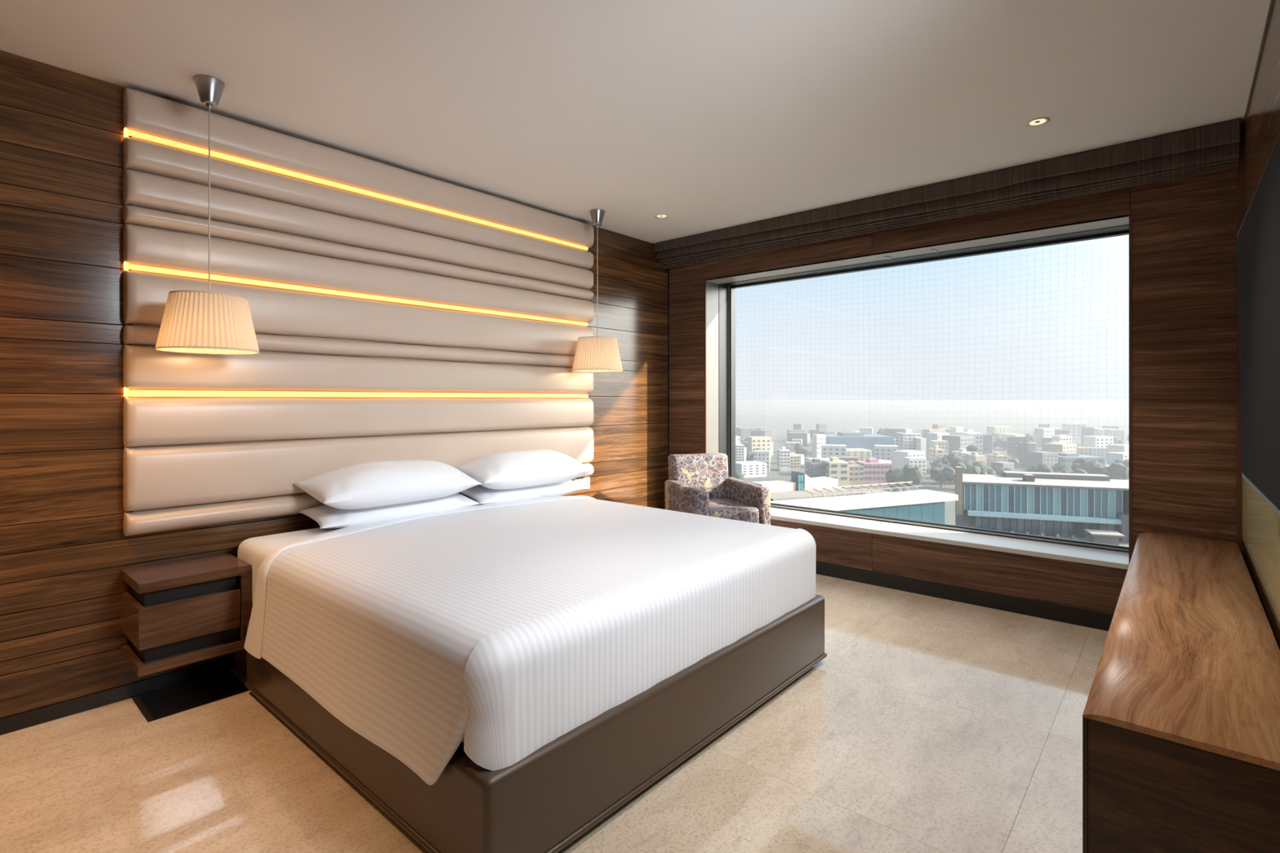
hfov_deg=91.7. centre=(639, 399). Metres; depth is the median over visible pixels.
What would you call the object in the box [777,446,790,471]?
building
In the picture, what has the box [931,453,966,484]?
tree
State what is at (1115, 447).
building
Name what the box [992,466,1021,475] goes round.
tree
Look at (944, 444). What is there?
building
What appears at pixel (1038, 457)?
building
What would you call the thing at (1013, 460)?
tree
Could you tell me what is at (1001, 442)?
tree
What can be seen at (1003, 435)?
building
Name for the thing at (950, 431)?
building
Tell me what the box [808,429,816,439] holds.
building
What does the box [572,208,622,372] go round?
pendant lamp
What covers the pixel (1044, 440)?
building
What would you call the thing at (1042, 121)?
diffuser
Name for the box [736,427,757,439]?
building
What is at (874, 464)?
building
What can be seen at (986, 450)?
building
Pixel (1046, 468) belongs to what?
tree
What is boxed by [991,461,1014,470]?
building
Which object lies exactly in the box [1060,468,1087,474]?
tree
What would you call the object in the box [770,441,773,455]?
building
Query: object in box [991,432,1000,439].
tree
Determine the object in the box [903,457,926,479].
building
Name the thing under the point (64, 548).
wall
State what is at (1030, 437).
tree
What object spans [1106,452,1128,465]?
building
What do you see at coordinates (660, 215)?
recessed light
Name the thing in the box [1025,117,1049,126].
recessed light
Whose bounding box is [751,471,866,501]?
building
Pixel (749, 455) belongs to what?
tree
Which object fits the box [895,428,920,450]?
building
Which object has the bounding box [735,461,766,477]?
building
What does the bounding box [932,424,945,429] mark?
building
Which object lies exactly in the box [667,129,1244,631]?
wall
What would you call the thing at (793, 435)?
building
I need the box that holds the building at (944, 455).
[935,453,948,460]
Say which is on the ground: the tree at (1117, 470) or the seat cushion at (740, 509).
the tree at (1117, 470)
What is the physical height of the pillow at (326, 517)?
0.146 m
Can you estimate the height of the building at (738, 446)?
19.629 m
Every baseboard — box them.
[0,655,236,735]
[815,560,1113,631]
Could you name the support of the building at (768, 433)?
on the ground
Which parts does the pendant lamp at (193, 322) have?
lamp shade, cord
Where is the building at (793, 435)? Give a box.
[788,431,807,446]
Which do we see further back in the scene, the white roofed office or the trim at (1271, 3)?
the white roofed office
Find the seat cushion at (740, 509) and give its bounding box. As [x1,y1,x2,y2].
[708,498,759,523]
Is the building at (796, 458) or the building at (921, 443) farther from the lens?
the building at (921, 443)
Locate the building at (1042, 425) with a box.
[1038,423,1049,427]
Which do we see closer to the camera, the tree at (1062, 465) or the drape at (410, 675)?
the drape at (410, 675)
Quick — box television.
[1236,133,1279,517]
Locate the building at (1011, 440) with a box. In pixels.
[1006,435,1026,457]
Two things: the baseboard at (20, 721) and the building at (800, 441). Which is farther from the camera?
the building at (800, 441)
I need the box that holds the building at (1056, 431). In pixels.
[1054,429,1068,435]
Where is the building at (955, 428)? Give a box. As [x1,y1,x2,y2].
[949,426,963,435]
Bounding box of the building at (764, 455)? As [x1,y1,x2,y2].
[753,449,769,472]
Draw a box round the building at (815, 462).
[804,458,826,477]
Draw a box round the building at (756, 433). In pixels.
[750,430,764,436]
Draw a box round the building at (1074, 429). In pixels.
[1062,422,1086,439]
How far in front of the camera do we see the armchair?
4.81 m
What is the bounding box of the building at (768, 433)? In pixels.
[755,428,772,441]
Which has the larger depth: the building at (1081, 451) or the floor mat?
the building at (1081, 451)
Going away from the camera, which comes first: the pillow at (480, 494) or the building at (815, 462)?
the pillow at (480, 494)
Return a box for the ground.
[735,403,1128,525]
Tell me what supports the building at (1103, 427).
on the ground
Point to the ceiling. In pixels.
(705, 115)
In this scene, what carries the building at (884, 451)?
on the ground
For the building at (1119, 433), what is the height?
15.321 m
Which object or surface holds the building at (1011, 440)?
on the ground
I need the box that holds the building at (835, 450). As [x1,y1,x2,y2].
[821,444,846,457]
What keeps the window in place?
attached to the wall at (1184, 229)
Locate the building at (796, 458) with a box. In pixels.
[790,452,799,471]
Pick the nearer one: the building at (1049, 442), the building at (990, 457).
the building at (990, 457)
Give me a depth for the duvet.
2.24 m
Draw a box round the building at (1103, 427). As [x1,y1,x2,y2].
[1102,426,1119,429]
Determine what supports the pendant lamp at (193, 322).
hanging from the ceiling
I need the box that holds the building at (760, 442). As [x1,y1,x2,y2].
[747,436,770,458]
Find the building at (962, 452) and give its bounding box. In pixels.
[952,448,971,460]
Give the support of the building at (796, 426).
on the ground
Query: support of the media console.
on the floor
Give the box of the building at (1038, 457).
[1028,451,1057,467]
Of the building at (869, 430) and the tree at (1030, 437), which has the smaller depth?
the tree at (1030, 437)
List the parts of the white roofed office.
glass pane, glass pane, glass pane, glass pane, glass pane, glass pane, glass pane, glass pane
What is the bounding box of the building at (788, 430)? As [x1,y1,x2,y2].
[786,429,805,440]
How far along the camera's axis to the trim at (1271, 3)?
2.54 m
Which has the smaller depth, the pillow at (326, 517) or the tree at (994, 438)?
the pillow at (326, 517)
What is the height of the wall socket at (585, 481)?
0.093 m
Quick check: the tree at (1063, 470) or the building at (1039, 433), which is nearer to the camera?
the tree at (1063, 470)
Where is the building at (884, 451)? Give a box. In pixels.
[874,444,897,468]
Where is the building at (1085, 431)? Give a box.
[1080,426,1093,444]
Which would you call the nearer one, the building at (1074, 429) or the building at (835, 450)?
the building at (835, 450)
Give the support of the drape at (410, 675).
hanging from the duvet
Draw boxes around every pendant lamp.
[155,74,259,354]
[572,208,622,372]
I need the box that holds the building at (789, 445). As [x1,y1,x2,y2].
[786,441,799,453]
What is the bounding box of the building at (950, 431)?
[937,428,953,435]
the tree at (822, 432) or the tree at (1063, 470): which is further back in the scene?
the tree at (822, 432)
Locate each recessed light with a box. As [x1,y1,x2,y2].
[655,213,668,217]
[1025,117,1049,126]
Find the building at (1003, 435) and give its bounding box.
[1001,433,1013,439]
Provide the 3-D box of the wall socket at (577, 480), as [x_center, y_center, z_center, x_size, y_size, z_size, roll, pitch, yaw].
[-0.491,0.669,4.881,0.010,0.093,0.084,0,0,41]
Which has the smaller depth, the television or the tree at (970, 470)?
the television
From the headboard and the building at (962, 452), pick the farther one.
the building at (962, 452)
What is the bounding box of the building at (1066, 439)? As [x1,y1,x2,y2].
[1052,435,1071,443]
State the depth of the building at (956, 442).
476.03 m
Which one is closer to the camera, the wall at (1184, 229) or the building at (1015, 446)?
the wall at (1184, 229)
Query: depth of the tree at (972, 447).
440.53 m
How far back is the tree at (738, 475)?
328.21 m
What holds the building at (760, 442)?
on the ground
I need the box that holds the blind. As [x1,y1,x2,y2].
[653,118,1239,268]
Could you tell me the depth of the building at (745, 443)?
522.95 m
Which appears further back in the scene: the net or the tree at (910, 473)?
the tree at (910, 473)
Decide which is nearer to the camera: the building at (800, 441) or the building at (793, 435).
the building at (800, 441)
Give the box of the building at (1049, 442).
[1048,441,1064,443]
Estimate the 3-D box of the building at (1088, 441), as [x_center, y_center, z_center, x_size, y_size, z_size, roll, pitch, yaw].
[378.703,37.958,513.172,15.740,14.784,12.431,0,0,-6]
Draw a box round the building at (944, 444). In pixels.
[930,440,948,453]
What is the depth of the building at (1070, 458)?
386.16 m
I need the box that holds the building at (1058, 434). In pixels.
[1057,434,1071,435]
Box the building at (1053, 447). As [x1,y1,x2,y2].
[1044,442,1075,453]
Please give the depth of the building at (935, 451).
395.22 m
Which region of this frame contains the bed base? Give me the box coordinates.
[234,594,826,852]
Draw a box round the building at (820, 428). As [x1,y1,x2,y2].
[816,423,826,434]
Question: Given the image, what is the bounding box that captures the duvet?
[244,495,816,785]
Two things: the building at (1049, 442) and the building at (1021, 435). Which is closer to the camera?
the building at (1049, 442)
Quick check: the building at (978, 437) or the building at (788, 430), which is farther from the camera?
the building at (788, 430)
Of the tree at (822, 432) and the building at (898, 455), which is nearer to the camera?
the building at (898, 455)
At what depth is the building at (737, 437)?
490.13 m
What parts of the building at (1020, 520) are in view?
glass pane, glass pane, pane, glass pane, pane, glass pane, pane, glass pane, glass pane, pane, glass pane, pane, glass pane, pane, glass pane, pane, glass pane, pane, glass pane, pane, glass pane, pane, glass pane, pane, glass pane, pane, glass pane, glass pane, pane, glass pane, pane, glass pane, pane, glass pane, pane, glass pane, pane, glass pane, pane, glass pane, pane, glass pane, pane, glass pane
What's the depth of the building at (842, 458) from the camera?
383.44 m
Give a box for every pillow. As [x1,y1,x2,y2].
[293,459,482,509]
[298,493,479,528]
[457,448,593,489]
[460,480,588,504]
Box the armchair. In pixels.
[664,453,770,524]
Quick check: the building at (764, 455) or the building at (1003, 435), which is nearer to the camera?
the building at (764, 455)
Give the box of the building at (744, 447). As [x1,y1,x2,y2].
[744,447,746,461]
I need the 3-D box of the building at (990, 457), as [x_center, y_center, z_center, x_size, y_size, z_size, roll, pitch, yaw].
[232.327,40.089,403.966,7.177,10.521,12.120,0,0,0]
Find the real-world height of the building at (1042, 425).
16.765 m
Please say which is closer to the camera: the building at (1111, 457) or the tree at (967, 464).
the tree at (967, 464)
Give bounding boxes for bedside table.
[120,552,251,677]
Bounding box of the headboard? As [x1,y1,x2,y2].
[123,87,594,536]
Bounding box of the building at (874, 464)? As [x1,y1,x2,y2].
[855,457,892,485]
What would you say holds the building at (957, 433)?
on the ground
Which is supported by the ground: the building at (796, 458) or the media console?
the building at (796, 458)
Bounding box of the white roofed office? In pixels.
[770,481,958,524]
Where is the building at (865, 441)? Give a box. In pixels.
[826,431,893,456]
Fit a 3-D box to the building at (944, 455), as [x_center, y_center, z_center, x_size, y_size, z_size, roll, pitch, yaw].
[189.448,39.632,380.892,10.387,11.436,12.120,0,0,0]
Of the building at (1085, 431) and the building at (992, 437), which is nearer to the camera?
the building at (992, 437)
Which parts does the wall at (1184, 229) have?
panel, panel, panel, panel, panel, panel, panel, panel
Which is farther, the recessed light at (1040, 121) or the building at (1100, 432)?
the building at (1100, 432)
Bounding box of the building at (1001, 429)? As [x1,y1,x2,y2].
[986,426,1010,438]
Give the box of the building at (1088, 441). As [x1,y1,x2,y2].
[1083,435,1113,448]
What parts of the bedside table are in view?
drawer, recess panel, recess panel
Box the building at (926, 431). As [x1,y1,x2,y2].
[923,429,945,438]
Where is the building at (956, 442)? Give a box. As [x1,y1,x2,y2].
[942,435,973,453]
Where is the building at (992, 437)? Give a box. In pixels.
[991,437,993,451]
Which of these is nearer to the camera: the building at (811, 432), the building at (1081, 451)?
the building at (1081, 451)
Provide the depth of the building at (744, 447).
428.80 m
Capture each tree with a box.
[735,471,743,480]
[746,451,753,461]
[793,443,808,456]
[817,431,833,434]
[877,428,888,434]
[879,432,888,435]
[884,464,924,491]
[929,466,955,488]
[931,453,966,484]
[963,459,986,467]
[964,466,995,475]
[966,444,980,454]
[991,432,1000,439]
[991,435,998,448]
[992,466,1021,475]
[995,438,1006,450]
[1003,454,1019,467]
[1021,463,1053,472]
[1024,433,1034,442]
[1050,462,1071,472]
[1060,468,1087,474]
[1071,457,1098,473]
[1087,462,1128,479]
[1113,437,1124,444]
[1114,459,1128,467]
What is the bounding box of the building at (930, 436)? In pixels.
[926,432,949,454]
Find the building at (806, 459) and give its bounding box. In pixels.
[805,457,829,461]
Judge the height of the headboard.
2.003 m
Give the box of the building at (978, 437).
[964,433,982,455]
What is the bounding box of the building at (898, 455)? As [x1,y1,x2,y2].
[893,449,924,469]
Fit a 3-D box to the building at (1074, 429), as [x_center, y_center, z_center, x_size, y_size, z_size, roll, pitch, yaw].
[499.813,36.554,715.272,19.878,17.592,11.778,0,0,9]
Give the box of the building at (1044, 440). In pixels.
[1041,437,1052,451]
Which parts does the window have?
edge trim, frame, frame, sill, frame, edge trim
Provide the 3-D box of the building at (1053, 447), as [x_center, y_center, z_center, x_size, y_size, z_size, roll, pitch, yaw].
[296.686,38.346,438.470,15.956,14.007,12.530,0,0,-27]
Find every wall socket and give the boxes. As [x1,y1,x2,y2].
[573,478,582,484]
[582,476,590,488]
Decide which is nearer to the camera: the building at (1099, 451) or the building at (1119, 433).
the building at (1099, 451)
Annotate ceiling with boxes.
[0,0,1272,244]
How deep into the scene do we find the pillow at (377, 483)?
3.31 m
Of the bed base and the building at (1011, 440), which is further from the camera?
the building at (1011, 440)
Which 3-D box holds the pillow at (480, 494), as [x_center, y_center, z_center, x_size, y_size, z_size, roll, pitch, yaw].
[-0.781,0.609,4.259,0.285,0.143,0.930,0,0,42]
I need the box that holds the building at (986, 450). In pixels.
[982,434,991,453]
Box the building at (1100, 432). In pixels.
[1093,428,1113,435]
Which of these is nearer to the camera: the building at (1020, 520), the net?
the net
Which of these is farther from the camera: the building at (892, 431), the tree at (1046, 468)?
the building at (892, 431)
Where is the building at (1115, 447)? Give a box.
[1107,444,1128,452]
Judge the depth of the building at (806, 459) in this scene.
378.32 m
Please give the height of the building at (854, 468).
11.986 m
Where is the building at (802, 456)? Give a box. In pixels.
[790,453,804,464]
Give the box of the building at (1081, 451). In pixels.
[1075,446,1090,455]
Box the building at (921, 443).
[915,437,926,458]
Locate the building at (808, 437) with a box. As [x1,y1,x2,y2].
[807,433,809,443]
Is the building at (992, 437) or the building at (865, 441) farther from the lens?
the building at (992, 437)
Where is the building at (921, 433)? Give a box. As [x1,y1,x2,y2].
[913,431,923,438]
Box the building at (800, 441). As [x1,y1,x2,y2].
[791,439,802,444]
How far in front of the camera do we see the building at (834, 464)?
325.42 m
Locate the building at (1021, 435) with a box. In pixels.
[1009,434,1025,436]
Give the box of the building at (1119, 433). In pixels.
[1104,429,1124,444]
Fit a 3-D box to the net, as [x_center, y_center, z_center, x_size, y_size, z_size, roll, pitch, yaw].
[1.979,-0.169,5.013,4.211,2.970,0.160,0,0,41]
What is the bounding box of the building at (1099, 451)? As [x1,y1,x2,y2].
[1090,447,1108,462]
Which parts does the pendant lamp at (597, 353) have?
cord, lamp shade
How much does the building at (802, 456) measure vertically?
6.479 m
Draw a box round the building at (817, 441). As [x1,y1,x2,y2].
[812,434,826,457]
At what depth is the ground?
1478.51 m
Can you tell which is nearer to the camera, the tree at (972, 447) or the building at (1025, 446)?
the building at (1025, 446)
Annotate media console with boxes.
[1082,533,1279,852]
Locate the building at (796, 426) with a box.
[793,423,802,429]
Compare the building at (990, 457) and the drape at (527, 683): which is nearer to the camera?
the drape at (527, 683)
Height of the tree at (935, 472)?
10.987 m
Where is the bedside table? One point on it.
(175, 614)
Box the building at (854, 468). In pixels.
[848,461,864,485]
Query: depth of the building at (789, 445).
525.38 m
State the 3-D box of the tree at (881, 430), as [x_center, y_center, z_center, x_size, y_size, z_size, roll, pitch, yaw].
[261.909,37.972,660.827,13.962,14.757,17.231,0,0,-6]
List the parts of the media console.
panel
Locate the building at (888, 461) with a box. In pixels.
[878,459,891,462]
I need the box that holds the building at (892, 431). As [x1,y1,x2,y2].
[888,428,902,439]
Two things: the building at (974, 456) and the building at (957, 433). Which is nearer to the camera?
the building at (974, 456)
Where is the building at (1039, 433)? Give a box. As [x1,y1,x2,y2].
[1034,427,1054,447]
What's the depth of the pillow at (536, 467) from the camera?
4.01 m
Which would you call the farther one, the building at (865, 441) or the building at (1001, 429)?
the building at (1001, 429)
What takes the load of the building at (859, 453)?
on the ground
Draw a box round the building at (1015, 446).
[1013,444,1017,458]
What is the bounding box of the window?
[704,214,1132,569]
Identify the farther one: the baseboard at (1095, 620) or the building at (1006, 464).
the building at (1006, 464)
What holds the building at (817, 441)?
on the ground
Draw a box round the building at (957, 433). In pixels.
[955,431,980,435]
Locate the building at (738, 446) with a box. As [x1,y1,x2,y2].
[735,440,744,462]
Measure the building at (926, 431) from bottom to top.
18.445 m
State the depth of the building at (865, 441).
497.54 m
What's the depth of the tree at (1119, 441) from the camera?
570.99 m
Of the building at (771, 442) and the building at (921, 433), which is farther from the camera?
the building at (921, 433)
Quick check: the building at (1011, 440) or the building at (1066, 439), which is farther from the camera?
the building at (1066, 439)
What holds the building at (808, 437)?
on the ground
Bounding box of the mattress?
[237,495,560,742]
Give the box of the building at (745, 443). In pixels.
[740,441,747,452]
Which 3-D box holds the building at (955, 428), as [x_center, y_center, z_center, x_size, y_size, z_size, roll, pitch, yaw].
[345.651,37.744,678.247,9.895,15.212,9.561,0,0,-17]
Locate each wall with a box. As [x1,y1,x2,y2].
[0,50,667,718]
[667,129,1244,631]
[1242,0,1279,649]
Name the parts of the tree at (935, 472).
crown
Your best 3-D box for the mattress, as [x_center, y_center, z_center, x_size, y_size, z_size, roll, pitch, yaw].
[-0.565,0.839,3.129,2.040,0.318,2.001,0,0,41]
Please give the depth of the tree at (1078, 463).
332.65 m
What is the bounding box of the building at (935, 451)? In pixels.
[928,444,944,469]
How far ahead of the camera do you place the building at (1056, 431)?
624.74 m
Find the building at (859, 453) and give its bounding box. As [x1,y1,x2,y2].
[846,448,871,461]
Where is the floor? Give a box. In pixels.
[0,573,1108,852]
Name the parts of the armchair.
arm, backrest, arm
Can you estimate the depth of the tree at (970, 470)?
308.03 m
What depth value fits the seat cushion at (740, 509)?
4.52 m
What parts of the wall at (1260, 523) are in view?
panel, glass panel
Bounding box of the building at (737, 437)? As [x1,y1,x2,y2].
[735,435,740,443]
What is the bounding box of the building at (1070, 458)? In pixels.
[1057,452,1104,469]
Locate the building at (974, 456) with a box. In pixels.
[965,451,985,462]
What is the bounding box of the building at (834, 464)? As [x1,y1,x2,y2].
[821,457,848,485]
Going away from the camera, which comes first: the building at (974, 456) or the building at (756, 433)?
the building at (974, 456)
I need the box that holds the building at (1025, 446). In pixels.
[1017,439,1035,466]
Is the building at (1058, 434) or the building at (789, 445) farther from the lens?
the building at (1058, 434)
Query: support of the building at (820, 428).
on the ground
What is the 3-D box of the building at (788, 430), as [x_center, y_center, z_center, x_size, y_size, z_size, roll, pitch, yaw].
[171.162,39.478,679.667,17.097,11.743,11.745,0,0,-5]
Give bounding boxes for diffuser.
[1029,118,1046,124]
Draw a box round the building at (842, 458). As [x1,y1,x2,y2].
[837,456,858,462]
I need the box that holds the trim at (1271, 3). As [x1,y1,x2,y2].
[1240,0,1274,133]
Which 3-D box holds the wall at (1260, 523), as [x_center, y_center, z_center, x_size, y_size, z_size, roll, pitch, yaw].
[0.921,-0.022,0.534,0.202,2.765,8.015,0,0,41]
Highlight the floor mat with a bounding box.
[131,670,248,722]
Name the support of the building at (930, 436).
on the ground
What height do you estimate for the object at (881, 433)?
12.253 m
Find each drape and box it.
[261,549,489,785]
[462,528,816,770]
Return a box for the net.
[735,240,1128,541]
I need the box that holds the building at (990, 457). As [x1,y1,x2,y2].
[986,452,1008,467]
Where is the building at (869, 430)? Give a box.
[859,426,872,434]
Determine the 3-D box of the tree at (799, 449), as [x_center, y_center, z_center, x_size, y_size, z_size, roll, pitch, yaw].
[126.441,39.850,486.997,9.986,11.000,15.247,0,0,2]
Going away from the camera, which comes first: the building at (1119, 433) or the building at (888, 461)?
the building at (888, 461)
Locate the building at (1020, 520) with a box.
[954,466,1128,546]
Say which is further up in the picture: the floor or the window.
the window

